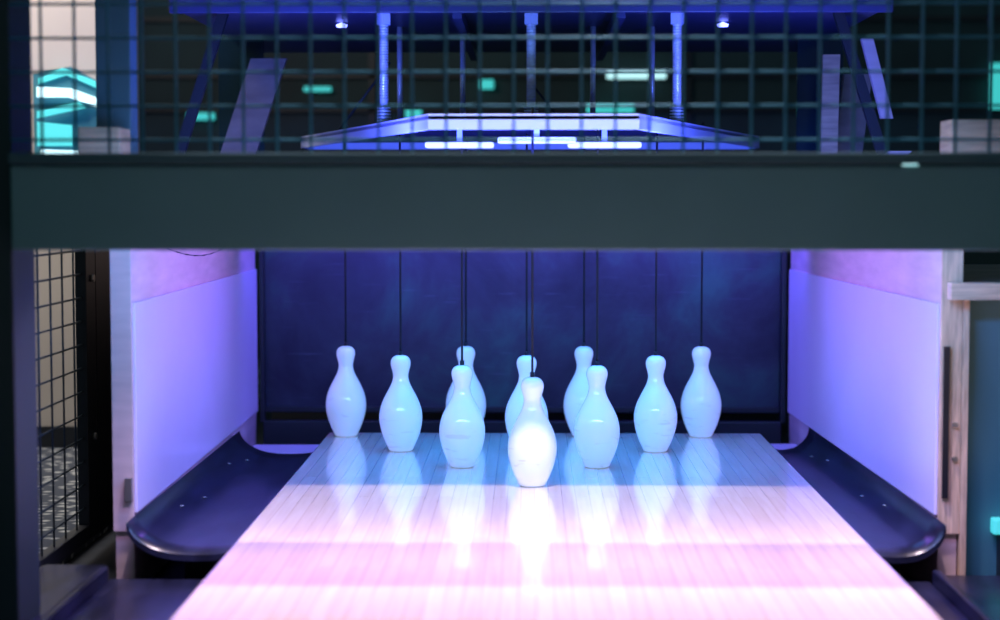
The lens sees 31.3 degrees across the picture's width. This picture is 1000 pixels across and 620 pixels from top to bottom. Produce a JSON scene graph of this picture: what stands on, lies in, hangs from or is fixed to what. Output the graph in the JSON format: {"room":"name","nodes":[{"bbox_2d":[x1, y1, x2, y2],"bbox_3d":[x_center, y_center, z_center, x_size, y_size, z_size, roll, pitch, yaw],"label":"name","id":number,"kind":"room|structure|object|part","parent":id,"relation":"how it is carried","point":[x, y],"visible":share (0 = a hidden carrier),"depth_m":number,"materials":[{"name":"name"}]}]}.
{"room":"sports facility","nodes":[
{"label":"sports facility","id":0,"kind":"room"},
{"bbox_2d":[30,0,140,425],"bbox_3d":[-1.788,-0.460,5.252,1.450,1.720,0.080,0,4,1],"label":"wall","id":1,"kind":"structure","parent":0,"point":[56,20],"depth_m":5.22,"materials":[{"name":"beige paint"}]},
{"bbox_2d":[37,426,77,446],"bbox_3d":[-1.789,0.372,5.254,1.450,0.060,0.020,0,4,1],"label":"baseboard","id":2,"kind":"structure","parent":1,"relation":"attached to","point":[69,430],"depth_m":5.24,"materials":[{"name":"black paint"}]},
{"bbox_2d":[33,67,96,152],"bbox_3d":[-1.234,-0.559,5.170,0.240,0.290,0.047,0,4,1],"label":"wall sign","id":3,"kind":"object","parent":1,"relation":"attached to","point":[57,88],"visible":0.62,"depth_m":5.17,"materials":[{"name":"teal plastic"}]},
{"bbox_2d":[38,360,259,563],"bbox_3d":[-2.404,0.406,5.577,3.010,0.048,5.000,0,4,1],"label":"floor","id":4,"kind":"structure","parent":0,"point":[47,516],"depth_m":4.41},
{"bbox_2d":[66,410,915,581],"bbox_3d":[0.064,0.563,3.893,8.000,0.050,8.700,0,4,1],"label":"floor","id":5,"kind":"structure","parent":0,"point":[102,551],"depth_m":3.89,"materials":[{"name":"black"}]},
{"bbox_2d":[34,564,108,619],"bbox_3d":[-0.820,0.587,2.336,0.145,0.090,2.160,0,4,1],"label":"division capping","id":6,"kind":"object","parent":5,"relation":"on","point":[64,588],"visible":0.6,"depth_m":3.21,"materials":[{"name":"black plastic"}]},
{"bbox_2d":[35,250,112,566],"bbox_3d":[-0.877,0.079,4.168,0.032,0.778,1.720,0,4,1],"label":"gate","id":7,"kind":"object","parent":6,"relation":"attached to","point":[91,298],"visible":0.41,"depth_m":3.80,"materials":[{"name":"black metal"}]},
{"bbox_3d":[-0.891,0.489,3.593,0.024,0.033,0.440,0,4,1],"label":"frame","id":8,"kind":"part","parent":7,"relation":"part of","materials":[{"name":"black paint"}]},
{"bbox_3d":[-0.887,0.130,3.831,0.024,0.718,0.080,0,4,1],"label":"frame","id":9,"kind":"part","parent":7,"relation":"part of","materials":[{"name":"black paint"}]},
{"bbox_3d":[-0.876,0.061,4.450,0.024,0.778,1.155,0,4,1],"label":"gate panel","id":10,"kind":"part","parent":7,"relation":"part of","materials":[{"name":"black paint"}]},
{"bbox_2d":[110,250,256,578],"bbox_3d":[-0.719,0.097,4.254,0.040,0.815,1.666,0,4,0],"label":"wall","id":11,"kind":"structure","parent":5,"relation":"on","point":[155,273],"depth_m":3.45,"materials":[{"name":"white wood"}]},
{"bbox_2d":[78,127,129,152],"bbox_3d":[-0.740,-0.250,3.349,0.078,0.182,0.090,0,4,1],"label":"block","id":12,"kind":"object","parent":11,"relation":"attached to","point":[83,132],"visible":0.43,"depth_m":3.30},
{"bbox_2d":[95,0,137,152],"bbox_3d":[-0.741,-0.643,3.439,0.067,0.764,0.060,0,4,1],"label":"post","id":13,"kind":"object","parent":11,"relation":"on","point":[122,19],"visible":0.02,"depth_m":3.42,"materials":[{"name":"blue metal"}]},
{"bbox_3d":[-0.725,0.085,3.423,0.040,0.685,0.009,0,4,1],"label":"front edge","id":14,"kind":"part","parent":11,"relation":"part of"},
{"bbox_2d":[125,478,132,501],"bbox_3d":[-0.712,0.345,3.427,0.013,0.045,0.012,0,4,1],"label":"latch plate","id":15,"kind":"object","parent":11,"relation":"attached to","point":[128,481],"visible":1,"depth_m":3.42,"materials":[{"name":"silver metal"}]},
{"bbox_2d":[132,269,257,511],"bbox_3d":[-0.698,0.137,4.259,0.006,0.406,1.640,0,4,0],"label":"liner","id":16,"kind":"object","parent":11,"relation":"attached to","point":[195,376],"visible":1,"depth_m":4.01,"materials":[{"name":"white plastic"}]},
{"bbox_2d":[170,250,219,255],"bbox_3d":[-0.701,-0.146,4.256,0.002,0.032,0.990,0,4,0],"label":"cable","id":17,"kind":"object","parent":11,"relation":"attached to","point":[170,250],"visible":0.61,"depth_m":4.10,"materials":[{"name":"black rubber"}]},
{"bbox_2d":[169,0,911,152],"bbox_3d":[0.090,-0.495,4.337,1.700,0.474,1.680,0,4,1],"label":"metal frame","id":18,"kind":"object","parent":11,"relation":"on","point":[259,20],"visible":0.65,"depth_m":4.33,"materials":[{"name":"black paint"}]},
{"bbox_2d":[336,22,346,27],"bbox_3d":[-0.379,-0.682,4.272,0.028,0.012,0.028,0,4,1],"label":"lamp","id":19,"kind":"object","parent":18,"relation":"attached to","point":[338,24],"depth_m":4.27,"materials":[{"name":"white"}]},
{"bbox_3d":[-0.259,-0.540,3.979,0.019,0.258,0.019,0,4,1],"label":"lift rod","id":20,"kind":"part","parent":18,"relation":"part of","materials":[{"name":"silver metal"}]},
{"bbox_3d":[-0.247,-0.567,4.398,0.014,0.258,0.014,0,4,1],"label":"guide rod","id":21,"kind":"part","parent":18,"relation":"part of","materials":[{"name":"silver metal"}]},
{"bbox_2d":[425,130,493,148],"bbox_3d":[-0.091,-0.385,4.011,0.155,0.043,0.050,0,4,1],"label":"lamp","id":22,"kind":"object","parent":18,"relation":"attached to","point":[459,144],"depth_m":3.99,"materials":[{"name":"white paint"}]},
{"bbox_3d":[-0.092,-0.567,4.395,0.014,0.258,0.014,0,4,1],"label":"guide rod","id":23,"kind":"part","parent":18,"relation":"part of","materials":[{"name":"silver metal"}]},
{"bbox_2d":[259,250,786,422],"bbox_3d":[0.064,-0.025,5.108,1.498,0.690,0.060,0,4,1],"label":"curtain","id":24,"kind":"object","parent":18,"relation":"hanging from","point":[302,314],"visible":0.67,"depth_m":5.11,"materials":[{"name":"fabric"}]},
{"bbox_3d":[0.060,0.285,5.138,1.481,0.016,0.040,0,4,1],"label":"rail","id":25,"kind":"part","parent":24,"relation":"part of","materials":[{"name":"black metal"}]},
{"bbox_3d":[0.071,-0.424,4.241,1.240,0.007,1.480,0,4,1],"label":"deck plate","id":26,"kind":"part","parent":18,"relation":"part of","materials":[{"name":"blue"}]},
{"bbox_3d":[0.069,-0.540,3.973,0.019,0.258,0.019,0,4,1],"label":"lift rod","id":27,"kind":"part","parent":18,"relation":"part of","materials":[{"name":"silver metal"}]},
{"bbox_2d":[497,130,575,143],"bbox_3d":[0.079,-0.378,3.858,0.170,0.037,0.050,0,4,1],"label":"lamp","id":28,"kind":"object","parent":18,"relation":"attached to","point":[536,132],"depth_m":3.84,"materials":[{"name":"white paint"}]},
{"bbox_3d":[0.228,-0.566,4.390,0.014,0.258,0.014,0,4,1],"label":"guide rod","id":29,"kind":"part","parent":18,"relation":"part of","materials":[{"name":"silver metal"}]},
{"bbox_2d":[567,130,641,148],"bbox_3d":[0.234,-0.384,4.005,0.165,0.043,0.050,0,4,1],"label":"lamp","id":30,"kind":"object","parent":18,"relation":"attached to","point":[604,144],"depth_m":3.98,"materials":[{"name":"white paint"}]},
{"bbox_3d":[0.373,-0.566,4.387,0.014,0.258,0.014,0,4,1],"label":"guide rod","id":31,"kind":"part","parent":18,"relation":"part of","materials":[{"name":"silver metal"}]},
{"bbox_3d":[0.393,-0.540,3.968,0.019,0.258,0.019,0,4,1],"label":"lift rod","id":32,"kind":"part","parent":18,"relation":"part of","materials":[{"name":"silver metal"}]},
{"bbox_2d":[719,22,728,26],"bbox_3d":[0.531,-0.681,4.257,0.028,0.012,0.028,0,4,1],"label":"lamp","id":33,"kind":"object","parent":18,"relation":"attached to","point":[721,24],"depth_m":4.25,"materials":[{"name":"white"}]},
{"bbox_2d":[126,431,312,578],"bbox_3d":[-0.575,0.444,4.006,0.232,0.174,1.320,0,4,1],"label":"gutter","id":34,"kind":"object","parent":5,"relation":"on","point":[197,520],"visible":0.83,"depth_m":3.79,"materials":[{"name":"black plastic"}]},
{"bbox_2d":[0,0,999,619],"bbox_3d":[0.243,-0.197,2.900,2.150,1.588,0.280,0,4,1],"label":"frame","id":35,"kind":"object","parent":5,"relation":"on","point":[844,201],"visible":1,"depth_m":2.78,"materials":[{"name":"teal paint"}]},
{"bbox_3d":[-0.802,-0.161,2.894,0.060,1.518,0.130,0,4,1],"label":"post","id":36,"kind":"part","parent":35,"relation":"part of","materials":[{"name":"black metal"}]},
{"bbox_2d":[66,579,967,619],"bbox_3d":[0.021,0.566,2.521,1.525,0.119,4.240,0,4,1],"label":"lane gutters","id":37,"kind":"object","parent":5,"relation":"on","point":[118,599],"visible":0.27,"depth_m":3.17,"materials":[{"name":"black paint"}]},
{"bbox_2d":[171,433,940,619],"bbox_3d":[0.080,0.480,2.519,1.122,0.050,4.270,0,4,1],"label":"lane","id":38,"kind":"object","parent":37,"relation":"on","point":[718,526],"visible":0.9,"depth_m":3.13,"materials":[{"name":"brown wood"}]},
{"bbox_2d":[326,250,365,436],"bbox_3d":[-0.395,-0.076,4.566,0.104,0.800,0.104,-4,5,-44],"label":"pin","id":39,"kind":"object","parent":38,"relation":"on","point":[345,399],"visible":1,"depth_m":4.55,"materials":[{"name":"plastic"}]},
{"bbox_3d":[-0.395,-0.190,4.559,0.005,0.572,0.005,-4,5,-45],"label":"cord","id":40,"kind":"part","parent":39,"relation":"part of","materials":[{"name":"black fabric"}]},
{"bbox_2d":[379,118,421,451],"bbox_3d":[-0.240,-0.059,4.299,0.104,0.800,0.104,3,5,38],"label":"pin","id":41,"kind":"object","parent":38,"relation":"on","point":[400,415],"visible":0.99,"depth_m":4.29,"materials":[{"name":"plastic"}]},
{"bbox_3d":[-0.240,-0.173,4.292,0.005,0.572,0.005,3,5,38],"label":"cord","id":42,"kind":"part","parent":41,"relation":"part of","materials":[{"name":"black fabric"}]},
{"bbox_2d":[439,113,484,467],"bbox_3d":[-0.086,-0.043,4.042,0.104,0.800,0.104,-2,4,-34],"label":"pin","id":43,"kind":"object","parent":38,"relation":"on","point":[462,427],"visible":1,"depth_m":4.03,"materials":[{"name":"plastic"}]},
{"bbox_3d":[-0.086,-0.157,4.035,0.005,0.572,0.005,-2,4,-34],"label":"cord","id":44,"kind":"part","parent":43,"relation":"part of","materials":[{"name":"black fabric"}]},
{"bbox_2d":[446,137,485,419],"bbox_3d":[-0.087,-0.076,4.561,0.104,0.800,0.104,0,4,-4],"label":"pin","id":45,"kind":"object","parent":38,"relation":"on","point":[477,392],"visible":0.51,"depth_m":4.56,"materials":[{"name":"plastic"}]},
{"bbox_3d":[-0.087,-0.189,4.554,0.005,0.572,0.005,0,4,-4],"label":"cord","id":46,"kind":"part","parent":45,"relation":"part of","materials":[{"name":"black fabric"}]},
{"bbox_2d":[505,133,547,435],"bbox_3d":[0.064,-0.059,4.294,0.104,0.800,0.104,-1,4,-22],"label":"pin","id":47,"kind":"object","parent":38,"relation":"on","point":[515,403],"visible":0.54,"depth_m":4.29,"materials":[{"name":"plastic"}]},
{"bbox_3d":[0.064,-0.172,4.287,0.005,0.572,0.005,-1,4,-22],"label":"cord","id":48,"kind":"part","parent":47,"relation":"part of","materials":[{"name":"black fabric"}]},
{"bbox_2d":[508,107,556,486],"bbox_3d":[0.069,-0.026,3.775,0.104,0.800,0.104,1,4,10],"label":"pin","id":49,"kind":"object","parent":38,"relation":"on","point":[532,445],"visible":1,"depth_m":3.77,"materials":[{"name":"plastic"}]},
{"bbox_3d":[0.069,-0.140,3.768,0.005,0.572,0.005,1,4,10],"label":"cord","id":50,"kind":"part","parent":49,"relation":"part of","materials":[{"name":"black fabric"}]},
{"bbox_2d":[563,137,592,435],"bbox_3d":[0.214,-0.075,4.556,0.104,0.800,0.104,1,4,8],"label":"pin","id":51,"kind":"object","parent":38,"relation":"on","point":[576,393],"visible":0.65,"depth_m":4.55,"materials":[{"name":"plastic"}]},
{"bbox_3d":[0.214,-0.189,4.549,0.005,0.572,0.005,1,4,8],"label":"cord","id":52,"kind":"part","parent":51,"relation":"part of","materials":[{"name":"black fabric"}]},
{"bbox_2d":[574,113,619,468],"bbox_3d":[0.220,-0.043,4.037,0.104,0.800,0.104,4,5,45],"label":"pin","id":53,"kind":"object","parent":38,"relation":"on","point":[596,427],"visible":1,"depth_m":4.03,"materials":[{"name":"plastic"}]},
{"bbox_3d":[0.220,-0.156,4.030,0.005,0.572,0.005,4,5,45],"label":"cord","id":54,"kind":"part","parent":53,"relation":"part of","materials":[{"name":"black fabric"}]},
{"bbox_2d":[634,133,676,452],"bbox_3d":[0.375,-0.058,4.289,0.104,0.800,0.104,3,5,43],"label":"pin","id":55,"kind":"object","parent":38,"relation":"on","point":[655,413],"visible":1,"depth_m":4.28,"materials":[{"name":"plastic"}]},
{"bbox_3d":[0.375,-0.172,4.282,0.005,0.572,0.005,3,5,43],"label":"cord","id":56,"kind":"part","parent":55,"relation":"part of","materials":[{"name":"black fabric"}]},
{"bbox_2d":[681,123,721,437],"bbox_3d":[0.514,-0.075,4.551,0.104,0.800,0.104,1,4,15],"label":"pin","id":57,"kind":"object","parent":38,"relation":"on","point":[701,405],"visible":1,"depth_m":4.54,"materials":[{"name":"plastic"}]},
{"bbox_3d":[0.514,-0.189,4.544,0.005,0.572,0.005,1,4,15],"label":"cord","id":58,"kind":"part","parent":57,"relation":"part of","materials":[{"name":"black fabric"}]},
{"bbox_2d":[253,250,797,453],"bbox_3d":[0.085,0.073,5.134,1.600,0.768,0.960,0,4,1],"label":"frame","id":59,"kind":"object","parent":5,"relation":"on","point":[287,432],"visible":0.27,"depth_m":5.06,"materials":[{"name":"black paint"}]},
{"bbox_3d":[-0.565,0.389,4.794,0.223,0.025,0.220,0,4,1],"label":"plate","id":60,"kind":"part","parent":59,"relation":"part of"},
{"bbox_3d":[0.752,0.386,4.842,0.125,0.025,0.160,0,4,1],"label":"plate","id":61,"kind":"part","parent":59,"relation":"part of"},
{"bbox_2d":[139,1,999,152],"bbox_3d":[0.332,-0.555,7.936,3.930,1.668,0.060,0,4,1],"label":"rack","id":62,"kind":"object","parent":5,"relation":"on","point":[485,84],"visible":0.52,"depth_m":7.91,"materials":[{"name":"black metal"}]},
{"bbox_3d":[-1.617,-0.558,7.986,0.030,1.668,0.025,0,4,1],"label":"rack post","id":63,"kind":"part","parent":62,"relation":"part of","materials":[{"name":"black metal"}]},
{"bbox_3d":[-0.568,-0.557,7.969,0.030,1.668,0.025,0,4,1],"label":"rack post","id":64,"kind":"part","parent":62,"relation":"part of","materials":[{"name":"metal"}]},
{"bbox_3d":[0.332,-1.039,7.921,3.900,0.020,0.020,0,4,1],"label":"rack rail","id":65,"kind":"part","parent":62,"relation":"part of","materials":[{"name":"black metal"}]},
{"bbox_3d":[0.332,-1.289,7.905,3.900,0.020,0.020,0,4,1],"label":"rack rail","id":66,"kind":"part","parent":62,"relation":"part of","materials":[{"name":"black metal"}]},
{"bbox_3d":[0.332,-0.889,7.930,3.900,0.020,0.020,0,4,1],"label":"rack rail","id":67,"kind":"part","parent":62,"relation":"part of","materials":[{"name":"black metal"}]},
{"bbox_3d":[0.832,-0.556,7.946,0.030,1.668,0.025,0,4,1],"label":"rack post","id":68,"kind":"part","parent":62,"relation":"part of","materials":[{"name":"metal"}]},
{"bbox_2d":[777,427,946,576],"bbox_3d":[0.755,0.442,4.034,0.172,0.174,1.420,0,4,1],"label":"gutter","id":69,"kind":"object","parent":5,"relation":"on","point":[900,531],"visible":0.73,"depth_m":3.78,"materials":[{"name":"black plastic"}]},
{"bbox_2d":[789,251,963,583],"bbox_3d":[0.849,0.099,4.224,0.040,0.815,1.675,0,4,-1],"label":"wall","id":70,"kind":"structure","parent":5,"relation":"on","point":[915,274],"depth_m":3.43,"materials":[{"name":"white wood"}]},
{"bbox_2d":[788,269,939,514],"bbox_3d":[0.827,0.139,4.234,0.006,0.406,1.641,0,4,-1],"label":"liner","id":71,"kind":"object","parent":70,"relation":"attached to","point":[863,362],"visible":1,"depth_m":4.00,"materials":[{"name":"white plastic"}]},
{"bbox_3d":[0.848,0.214,3.396,0.011,0.290,0.007,0,4,1],"label":"slot","id":72,"kind":"part","parent":70,"relation":"part of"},
{"bbox_3d":[0.857,0.086,3.397,0.040,0.685,0.009,0,4,1],"label":"front edge","id":73,"kind":"part","parent":70,"relation":"part of","materials":[{"name":"beige wood"}]},
{"bbox_2d":[940,119,999,151],"bbox_3d":[0.891,-0.255,3.321,0.128,0.195,0.090,0,4,1],"label":"block","id":74,"kind":"object","parent":70,"relation":"attached to","point":[966,128],"visible":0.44,"depth_m":3.27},
{"bbox_2d":[932,570,999,619],"bbox_3d":[0.960,0.589,2.306,0.355,0.090,2.160,0,4,1],"label":"division capping","id":75,"kind":"object","parent":5,"relation":"on","point":[977,597],"visible":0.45,"depth_m":3.19,"materials":[{"name":"black plastic"}]},
{"bbox_2d":[947,264,999,575],"bbox_3d":[1.083,0.228,3.832,0.460,0.617,0.945,0,4,1],"label":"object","id":76,"kind":"object","parent":5,"relation":"on","point":[978,538],"visible":0.79,"depth_m":3.42,"materials":[{"name":"white metal"}]},
{"bbox_3d":[0.884,0.269,3.414,0.011,0.589,0.032,0,4,1],"label":"post","id":77,"kind":"part","parent":76,"relation":"part of","materials":[{"name":"brown wood"}]},
{"bbox_3d":[1.101,-0.068,3.831,0.426,0.027,0.910,0,4,1],"label":"panel","id":78,"kind":"part","parent":76,"relation":"part of","materials":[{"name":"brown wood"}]},
{"bbox_2d":[990,517,999,534],"bbox_3d":[0.979,0.413,3.417,0.075,0.030,0.030,0,4,1],"label":"lamp","id":79,"kind":"object","parent":76,"relation":"attached to","point":[994,521],"depth_m":3.40,"materials":[{"name":"teal plastic"}]},
{"bbox_2d":[143,0,999,359],"bbox_3d":[0.134,-1.408,7.976,8.000,3.370,0.100,0,4,1],"label":"wall","id":80,"kind":"structure","parent":0,"point":[905,54],"depth_m":7.95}
]}

